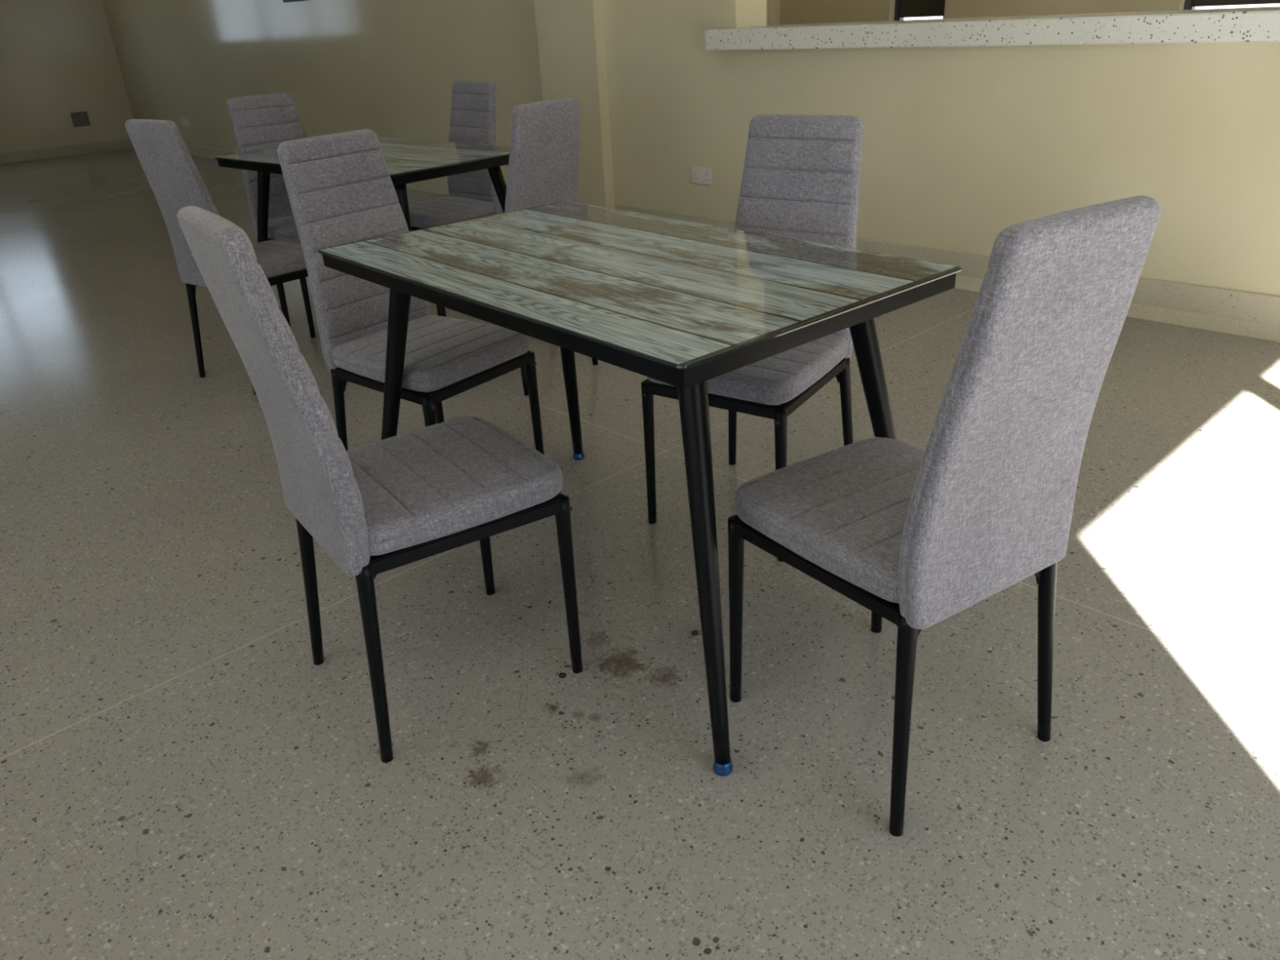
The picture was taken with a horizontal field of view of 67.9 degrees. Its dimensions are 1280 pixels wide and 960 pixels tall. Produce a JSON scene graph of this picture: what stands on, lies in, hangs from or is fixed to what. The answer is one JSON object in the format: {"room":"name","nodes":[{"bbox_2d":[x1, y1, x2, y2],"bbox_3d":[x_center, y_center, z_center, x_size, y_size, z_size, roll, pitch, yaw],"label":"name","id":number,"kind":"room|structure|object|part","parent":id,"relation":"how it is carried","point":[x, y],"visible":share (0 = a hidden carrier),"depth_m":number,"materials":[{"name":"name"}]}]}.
{"room":"dining hall","nodes":[
{"label":"dining hall","id":0,"kind":"room"},
{"bbox_2d":[0,0,133,153],"bbox_3d":[-8.811,-4.286,8.990,7.020,3.000,0.240,-26,34,-38],"label":"wall","id":1,"kind":"structure","parent":0,"point":[59,59],"depth_m":10.91,"materials":[{"name":"beige paint"}]},
{"bbox_2d":[0,138,133,164],"bbox_3d":[-8.549,-3.005,9.633,6.708,0.110,0.012,-26,34,-38],"label":"baseboard","id":2,"kind":"structure","parent":1,"relation":"attached to","point":[63,151],"depth_m":11.16,"materials":[{"name":"stone"}]},
{"bbox_2d":[70,111,90,127],"bbox_3d":[-6.580,-4.242,11.187,0.180,0.156,0.018,-26,34,-38],"label":"wall socket","id":3,"kind":"object","parent":1,"relation":"attached to","point":[81,118],"visible":1,"depth_m":11.18,"materials":[{"name":"grey plastic"}]},
{"bbox_2d":[0,147,1279,959],"bbox_3d":[-2.574,-1.319,5.802,10.000,0.120,14.950,-26,34,-38],"label":"floor","id":4,"kind":"structure","parent":0,"point":[181,778],"depth_m":1.86,"materials":[{"name":"stone"}]},
{"bbox_2d":[124,119,308,395],"bbox_3d":[-1.469,-0.857,3.529,0.397,0.952,0.497,16,32,34],"label":"dining chair","id":5,"kind":"object","parent":4,"relation":"on","point":[175,180],"visible":0.64,"depth_m":3.32,"materials":[{"name":"grey fabric"}]},
{"bbox_3d":[-1.592,-0.952,3.314,0.359,0.580,0.120,16,32,34],"label":"backrest","id":6,"kind":"part","parent":5,"relation":"part of","materials":[{"name":"grey fabric"}]},
{"bbox_3d":[-1.693,-0.580,3.629,0.069,0.391,0.030,-12,27,-17],"label":"leg","id":7,"kind":"part","parent":5,"relation":"part of","materials":[{"name":"black metal"}]},
{"bbox_3d":[-1.441,-0.763,3.607,0.382,0.074,0.400,16,32,34],"label":"seat frame","id":8,"kind":"part","parent":5,"relation":"part of","materials":[{"name":"black metal"}]},
{"bbox_3d":[-1.437,-0.829,3.586,0.390,0.061,0.400,16,32,34],"label":"seat","id":9,"kind":"part","parent":5,"relation":"part of","materials":[{"name":"grey fabric"}]},
{"bbox_3d":[-1.465,-0.732,3.912,0.033,0.389,0.031,16,32,34],"label":"leg","id":10,"kind":"part","parent":5,"relation":"part of","materials":[{"name":"black metal"}]},
{"bbox_2d":[226,92,315,337],"bbox_3d":[-1.458,-1.169,4.162,0.397,0.952,0.497,-26,34,-38],"label":"dining chair","id":11,"kind":"object","parent":4,"relation":"on","point":[260,122],"visible":0.38,"depth_m":4.11,"materials":[{"name":"grey fabric"}]},
{"bbox_3d":[-1.600,-1.389,4.203,0.359,0.580,0.120,-26,34,-38],"label":"backrest","id":12,"kind":"part","parent":11,"relation":"part of","materials":[{"name":"grey fabric"}]},
{"bbox_3d":[-1.421,-1.109,4.154,0.390,0.061,0.400,-26,34,-38],"label":"seat","id":13,"kind":"part","parent":11,"relation":"part of","materials":[{"name":"grey fabric"}]},
{"bbox_3d":[-1.415,-0.792,4.028,0.033,0.389,0.031,-26,34,-38],"label":"leg","id":14,"kind":"part","parent":11,"relation":"part of","materials":[{"name":"black metal"}]},
{"bbox_2d":[214,137,510,242],"bbox_3d":[-1.030,-0.944,3.884,1.229,0.750,0.704,19,34,38],"label":"dining table","id":15,"kind":"object","parent":4,"relation":"on","point":[407,161],"visible":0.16,"depth_m":3.61,"materials":[{"name":"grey wood"}]},
{"bbox_3d":[-1.595,-0.988,4.025,0.219,0.730,0.051,-3,26,-1],"label":"leg","id":16,"kind":"part","parent":15,"relation":"part of","materials":[{"name":"black metal"}]},
{"bbox_3d":[-1.049,-1.277,3.720,1.193,0.007,0.704,19,34,38],"label":"glass","id":17,"kind":"part","parent":15,"relation":"part of","materials":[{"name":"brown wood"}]},
{"bbox_3d":[-1.048,-1.260,3.729,1.175,0.031,0.686,19,34,38],"label":"frame","id":18,"kind":"part","parent":15,"relation":"part of","materials":[{"name":"black metal"}]},
{"bbox_3d":[-0.820,-0.717,3.390,0.051,0.730,0.219,-5,26,-3],"label":"leg","id":19,"kind":"part","parent":15,"relation":"part of","materials":[{"name":"black metal"}]},
{"bbox_3d":[-0.466,-0.909,3.740,0.219,0.730,0.051,-3,26,-1],"label":"leg","id":20,"kind":"part","parent":15,"relation":"part of","materials":[{"name":"black metal"}]},
{"bbox_2d":[177,205,582,762],"bbox_3d":[-0.438,-0.037,1.749,0.497,0.952,0.397,-20,31,-31],"label":"dining chair","id":21,"kind":"object","parent":4,"relation":"on","point":[406,498],"visible":1,"depth_m":1.64,"materials":[{"name":"grey fabric"}]},
{"bbox_3d":[-0.600,-0.147,1.571,0.119,0.580,0.359,-20,31,-31],"label":"backrest","id":22,"kind":"part","parent":21,"relation":"part of","materials":[{"name":"grey fabric"}]},
{"bbox_3d":[-0.661,0.208,1.913,0.069,0.391,0.030,-4,26,-2],"label":"leg","id":23,"kind":"part","parent":21,"relation":"part of","materials":[{"name":"black metal"}]},
{"bbox_3d":[-0.462,0.322,1.660,0.030,0.391,0.069,7,28,20],"label":"leg","id":24,"kind":"part","parent":21,"relation":"part of","materials":[{"name":"black metal"}]},
{"bbox_3d":[-0.396,-0.004,1.797,0.400,0.061,0.390,-20,31,-31],"label":"seat","id":25,"kind":"part","parent":21,"relation":"part of","materials":[{"name":"grey fabric"}]},
{"bbox_3d":[-0.403,0.060,1.820,0.400,0.074,0.382,-20,31,-31],"label":"seat frame","id":26,"kind":"part","parent":21,"relation":"part of","materials":[{"name":"black metal"}]},
{"bbox_3d":[-0.349,0.088,2.121,0.031,0.389,0.033,-20,31,-31],"label":"leg","id":27,"kind":"part","parent":21,"relation":"part of","materials":[{"name":"black metal"}]},
{"bbox_3d":[-0.136,0.209,1.852,0.031,0.389,0.033,-20,31,-31],"label":"leg","id":28,"kind":"part","parent":21,"relation":"part of","materials":[{"name":"black metal"}]},
{"bbox_2d":[277,128,544,454],"bbox_3d":[-0.589,-0.400,2.503,0.497,0.952,0.397,16,32,34],"label":"dining chair","id":29,"kind":"object","parent":4,"relation":"on","point":[340,189],"visible":0.86,"depth_m":2.45,"materials":[{"name":"grey fabric"}]},
{"bbox_3d":[-0.813,-0.123,2.601,0.069,0.391,0.030,-1,26,5],"label":"leg","id":30,"kind":"part","parent":29,"relation":"part of","materials":[{"name":"black metal"}]},
{"bbox_3d":[-0.749,-0.610,2.526,0.120,0.580,0.359,16,32,34],"label":"backrest","id":31,"kind":"part","parent":29,"relation":"part of","materials":[{"name":"grey fabric"}]},
{"bbox_3d":[-0.504,-0.028,2.374,0.031,0.389,0.033,16,32,34],"label":"leg","id":32,"kind":"part","parent":29,"relation":"part of","materials":[{"name":"black metal"}]},
{"bbox_3d":[-0.547,-0.342,2.499,0.400,0.061,0.390,16,32,34],"label":"seat","id":33,"kind":"part","parent":29,"relation":"part of","materials":[{"name":"grey fabric"}]},
{"bbox_3d":[-0.554,-0.284,2.536,0.400,0.074,0.382,16,32,34],"label":"seat frame","id":34,"kind":"part","parent":29,"relation":"part of","materials":[{"name":"black metal"}]},
{"bbox_3d":[-0.609,-0.252,2.841,0.030,0.391,0.069,-12,28,-17],"label":"leg","id":35,"kind":"part","parent":29,"relation":"part of","materials":[{"name":"black metal"}]},
{"bbox_3d":[-0.287,-0.166,2.631,0.031,0.389,0.033,16,32,34],"label":"leg","id":36,"kind":"part","parent":29,"relation":"part of","materials":[{"name":"black metal"}]},
{"bbox_2d":[408,80,502,316],"bbox_3d":[-0.886,-1.284,4.332,0.397,0.952,0.497,21,35,40],"label":"dining chair","id":37,"kind":"object","parent":4,"relation":"on","point":[473,118],"visible":0.63,"depth_m":4.29,"materials":[{"name":"grey fabric"}]},
{"bbox_3d":[-0.905,-1.165,4.362,0.382,0.074,0.400,21,35,40],"label":"seat frame","id":38,"kind":"part","parent":37,"relation":"part of","materials":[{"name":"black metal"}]},
{"bbox_3d":[-0.917,-1.221,4.324,0.390,0.061,0.400,21,35,40],"label":"seat","id":39,"kind":"part","parent":37,"relation":"part of","materials":[{"name":"grey fabric"}]},
{"bbox_3d":[-0.763,-1.516,4.368,0.359,0.580,0.120,21,35,40],"label":"backrest","id":40,"kind":"part","parent":37,"relation":"part of","materials":[{"name":"grey fabric"}]},
{"bbox_2d":[435,97,598,395],"bbox_3d":[-0.454,-0.840,3.382,0.497,0.952,0.397,17,33,35],"label":"dining chair","id":41,"kind":"object","parent":4,"relation":"on","point":[544,161],"visible":0.34,"depth_m":3.10,"materials":[{"name":"grey fabric"}]},
{"bbox_3d":[-0.729,-0.575,3.510,0.031,0.389,0.033,17,33,35],"label":"leg","id":42,"kind":"part","parent":41,"relation":"part of","materials":[{"name":"black metal"}]},
{"bbox_3d":[-0.413,-0.484,3.291,0.030,0.391,0.069,-11,27,-16],"label":"leg","id":43,"kind":"part","parent":41,"relation":"part of","materials":[{"name":"black metal"}]},
{"bbox_3d":[-0.316,-0.962,3.192,0.120,0.580,0.359,17,33,35],"label":"backrest","id":44,"kind":"part","parent":41,"relation":"part of","materials":[{"name":"grey fabric"}]},
{"bbox_3d":[-0.202,-0.612,3.526,0.069,0.391,0.030,0,26,6],"label":"leg","id":45,"kind":"part","parent":41,"relation":"part of","materials":[{"name":"black metal"}]},
{"bbox_2d":[559,672,566,678],"bbox_3d":[-0.156,0.394,1.917,0.015,0.003,0.015,-26,34,-38],"label":"washer","id":46,"kind":"object","parent":4,"relation":"on","point":[560,673],"visible":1,"depth_m":1.92,"materials":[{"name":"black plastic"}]},
{"bbox_2d":[317,200,961,776],"bbox_3d":[-0.036,-0.117,2.093,0.730,0.750,1.248,-23,33,-35],"label":"dining table","id":47,"kind":"object","parent":4,"relation":"on","point":[682,304],"visible":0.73,"depth_m":1.72,"materials":[{"name":"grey wood"}]},
{"bbox_3d":[-0.595,-0.190,2.293,0.219,0.730,0.051,0,26,6],"label":"leg","id":48,"kind":"part","parent":47,"relation":"part of","materials":[{"name":"black metal"}]},
{"bbox_3d":[-0.195,-0.363,2.601,0.051,0.730,0.219,-1,26,3],"label":"leg","id":49,"kind":"part","parent":47,"relation":"part of","materials":[{"name":"black metal"}]},
{"bbox_3d":[-0.070,-0.431,1.937,0.686,0.031,1.175,-23,33,-35],"label":"frame","id":50,"kind":"part","parent":47,"relation":"part of","materials":[{"name":"black metal"}]},
{"bbox_3d":[-0.071,-0.448,1.928,0.704,0.007,1.193,-23,33,-35],"label":"glass","id":51,"kind":"part","parent":47,"relation":"part of","materials":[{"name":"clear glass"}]},
{"bbox_3d":[0.108,0.124,1.578,0.051,0.730,0.224,-7,26,-8],"label":"leg","id":52,"kind":"part","parent":47,"relation":"part of","materials":[{"name":"black metal"}]},
{"bbox_3d":[0.491,-0.058,1.905,0.224,0.730,0.051,-6,26,-6],"label":"leg","id":53,"kind":"part","parent":47,"relation":"part of","materials":[{"name":"black metal"}]},
{"bbox_2d":[691,630,698,635],"bbox_3d":[0.117,0.326,2.024,0.015,0.003,0.015,-26,34,-38],"label":"washer","id":54,"kind":"object","parent":4,"relation":"on","point":[693,631],"visible":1,"depth_m":2.02,"materials":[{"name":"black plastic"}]},
{"bbox_2d":[640,114,863,561],"bbox_3d":[0.289,-0.361,2.326,0.397,0.952,0.497,15,31,32],"label":"dining chair","id":55,"kind":"object","parent":4,"relation":"on","point":[801,180],"visible":0.62,"depth_m":2.28,"materials":[{"name":"grey fabric"}]},
{"bbox_3d":[0.025,-0.062,2.385,0.033,0.389,0.031,15,31,32],"label":"leg","id":56,"kind":"part","parent":55,"relation":"part of","materials":[{"name":"black metal"}]},
{"bbox_3d":[0.261,-0.212,2.663,0.030,0.391,0.069,-1,26,3],"label":"leg","id":57,"kind":"part","parent":55,"relation":"part of","materials":[{"name":"black metal"}]},
{"bbox_3d":[0.274,-0.240,2.353,0.382,0.074,0.400,15,31,32],"label":"seat frame","id":58,"kind":"part","parent":55,"relation":"part of","materials":[{"name":"black metal"}]},
{"bbox_3d":[0.264,-0.295,2.314,0.390,0.061,0.400,15,31,32],"label":"seat","id":59,"kind":"part","parent":55,"relation":"part of","materials":[{"name":"grey fabric"}]},
{"bbox_3d":[0.323,0.017,2.191,0.033,0.389,0.031,15,31,32],"label":"leg","id":60,"kind":"part","parent":55,"relation":"part of","materials":[{"name":"black metal"}]},
{"bbox_3d":[0.388,-0.601,2.380,0.359,0.580,0.120,15,31,32],"label":"backrest","id":61,"kind":"part","parent":55,"relation":"part of","materials":[{"name":"grey fabric"}]},
{"bbox_3d":[0.539,-0.138,2.482,0.069,0.391,0.030,-13,28,-19],"label":"leg","id":62,"kind":"part","parent":55,"relation":"part of","materials":[{"name":"black metal"}]},
{"bbox_2d":[727,195,1160,836],"bbox_3d":[0.437,0.019,1.539,0.397,0.952,0.497,-18,30,-28],"label":"dining chair","id":63,"kind":"object","parent":4,"relation":"on","point":[916,538],"visible":1,"depth_m":1.35,"materials":[{"name":"grey fabric"}]},
{"bbox_3d":[0.177,0.243,1.748,0.033,0.389,0.031,-18,30,-28],"label":"leg","id":64,"kind":"part","parent":63,"relation":"part of","materials":[{"name":"black metal"}]},
{"bbox_3d":[0.413,0.049,1.599,0.390,0.061,0.400,-18,30,-28],"label":"seat","id":65,"kind":"part","parent":63,"relation":"part of","materials":[{"name":"grey fabric"}]},
{"bbox_3d":[0.481,0.142,1.919,0.033,0.389,0.031,-18,30,-28],"label":"leg","id":66,"kind":"part","parent":63,"relation":"part of","materials":[{"name":"black metal"}]},
{"bbox_3d":[0.424,0.114,1.619,0.382,0.074,0.400,-18,30,-28],"label":"seat frame","id":67,"kind":"part","parent":63,"relation":"part of","materials":[{"name":"black metal"}]},
{"bbox_3d":[0.401,0.377,1.452,0.030,0.391,0.069,-3,26,1],"label":"leg","id":68,"kind":"part","parent":63,"relation":"part of","materials":[{"name":"black metal"}]},
{"bbox_3d":[0.531,-0.082,1.312,0.359,0.580,0.120,-18,30,-28],"label":"backrest","id":69,"kind":"part","parent":63,"relation":"part of","materials":[{"name":"grey fabric"}]},
{"bbox_3d":[0.686,0.281,1.613,0.069,0.391,0.030,9,29,23],"label":"leg","id":70,"kind":"part","parent":63,"relation":"part of","materials":[{"name":"black metal"}]},
{"bbox_2d":[102,0,1279,296],"bbox_3d":[-1.239,-3.390,6.324,0.284,3.000,14.950,-26,34,-38],"label":"wall","id":71,"kind":"structure","parent":0,"point":[962,146],"depth_m":4.51,"materials":[{"name":"beige paint"}]},
{"bbox_2d":[181,118,191,126],"bbox_3d":[-4.995,-3.933,10.462,0.012,0.080,0.200,-26,34,-38],"label":"wall socket","id":72,"kind":"object","parent":71,"relation":"attached to","point":[185,122],"visible":1,"depth_m":10.45,"materials":[{"name":"grey plastic"}]},
{"bbox_2d":[283,0,306,2],"bbox_3d":[-2.842,-4.090,7.856,0.020,0.240,0.530,-26,34,-38],"label":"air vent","id":73,"kind":"object","parent":71,"relation":"in","point":[284,1],"visible":1,"depth_m":7.98,"materials":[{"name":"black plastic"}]},
{"bbox_2d":[185,143,448,195],"bbox_3d":[-3.276,-2.978,8.989,0.012,0.110,8.240,-26,34,-38],"label":"baseboard","id":74,"kind":"structure","parent":71,"relation":"attached to","point":[433,185],"depth_m":7.64,"materials":[{"name":"stone"}]},
{"bbox_2d":[533,0,614,208],"bbox_3d":[-0.355,-2.983,5.398,0.273,3.000,0.522,-26,34,-38],"label":"pillar","id":75,"kind":"structure","parent":71,"relation":"attached to","point":[571,37],"depth_m":5.56,"materials":[{"name":"beige paint"}]},
{"bbox_2d":[691,166,711,185],"bbox_3d":[0.336,-1.664,5.203,0.016,0.087,0.147,-26,34,-38],"label":"wall socket","id":76,"kind":"object","parent":71,"relation":"attached to","point":[702,175],"visible":1,"depth_m":5.20,"materials":[{"name":"grey plastic"}]},
{"bbox_2d":[614,204,1279,342],"bbox_3d":[1.782,-0.805,3.965,0.052,0.152,5.560,-26,34,-38],"label":"baseboard","id":77,"kind":"structure","parent":71,"relation":"attached to","point":[1228,311],"depth_m":3.70,"materials":[{"name":"stone"}]},
{"bbox_2d":[705,6,1279,50],"bbox_3d":[2.120,-1.607,3.352,0.500,0.092,4.640,-26,34,-38],"label":"countertop","id":78,"kind":"structure","parent":71,"relation":"attached to","point":[1245,24],"depth_m":3.67,"materials":[{"name":"stone"}]},
{"bbox_2d":[766,0,1185,26],"bbox_3d":[-0.126,-3.922,7.278,2.924,3.000,14.950,-26,34,-38],"label":"wall","id":79,"kind":"structure","parent":0,"point":[779,12],"depth_m":6.83,"materials":[{"name":"beige paint"}]},
{"bbox_2d":[893,0,945,20],"bbox_3d":[2.099,-3.897,6.922,0.060,1.150,0.460,-26,34,-38],"label":"window","id":80,"kind":"structure","parent":79,"relation":"in","point":[903,8],"depth_m":7.10,"materials":[{"name":"grey metal"}]},
{"bbox_2d":[1183,0,1279,9],"bbox_3d":[3.937,-3.148,5.196,0.060,1.150,1.600,-26,34,-38],"label":"window","id":81,"kind":"structure","parent":79,"relation":"in","point":[1188,4],"depth_m":5.77,"materials":[{"name":"grey metal"}]},
{"label":"outside","id":82,"kind":"structure","parent":0,"visible":0},
{"bbox_2d":[903,4,1279,20],"bbox_3d":[-0.679,0.370,2.571,120.000,0.220,120.000,-26,34,-38],"label":"ground","id":83,"kind":"structure","parent":82,"point":[1278,5],"depth_m":49.07,"materials":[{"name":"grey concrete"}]}
]}

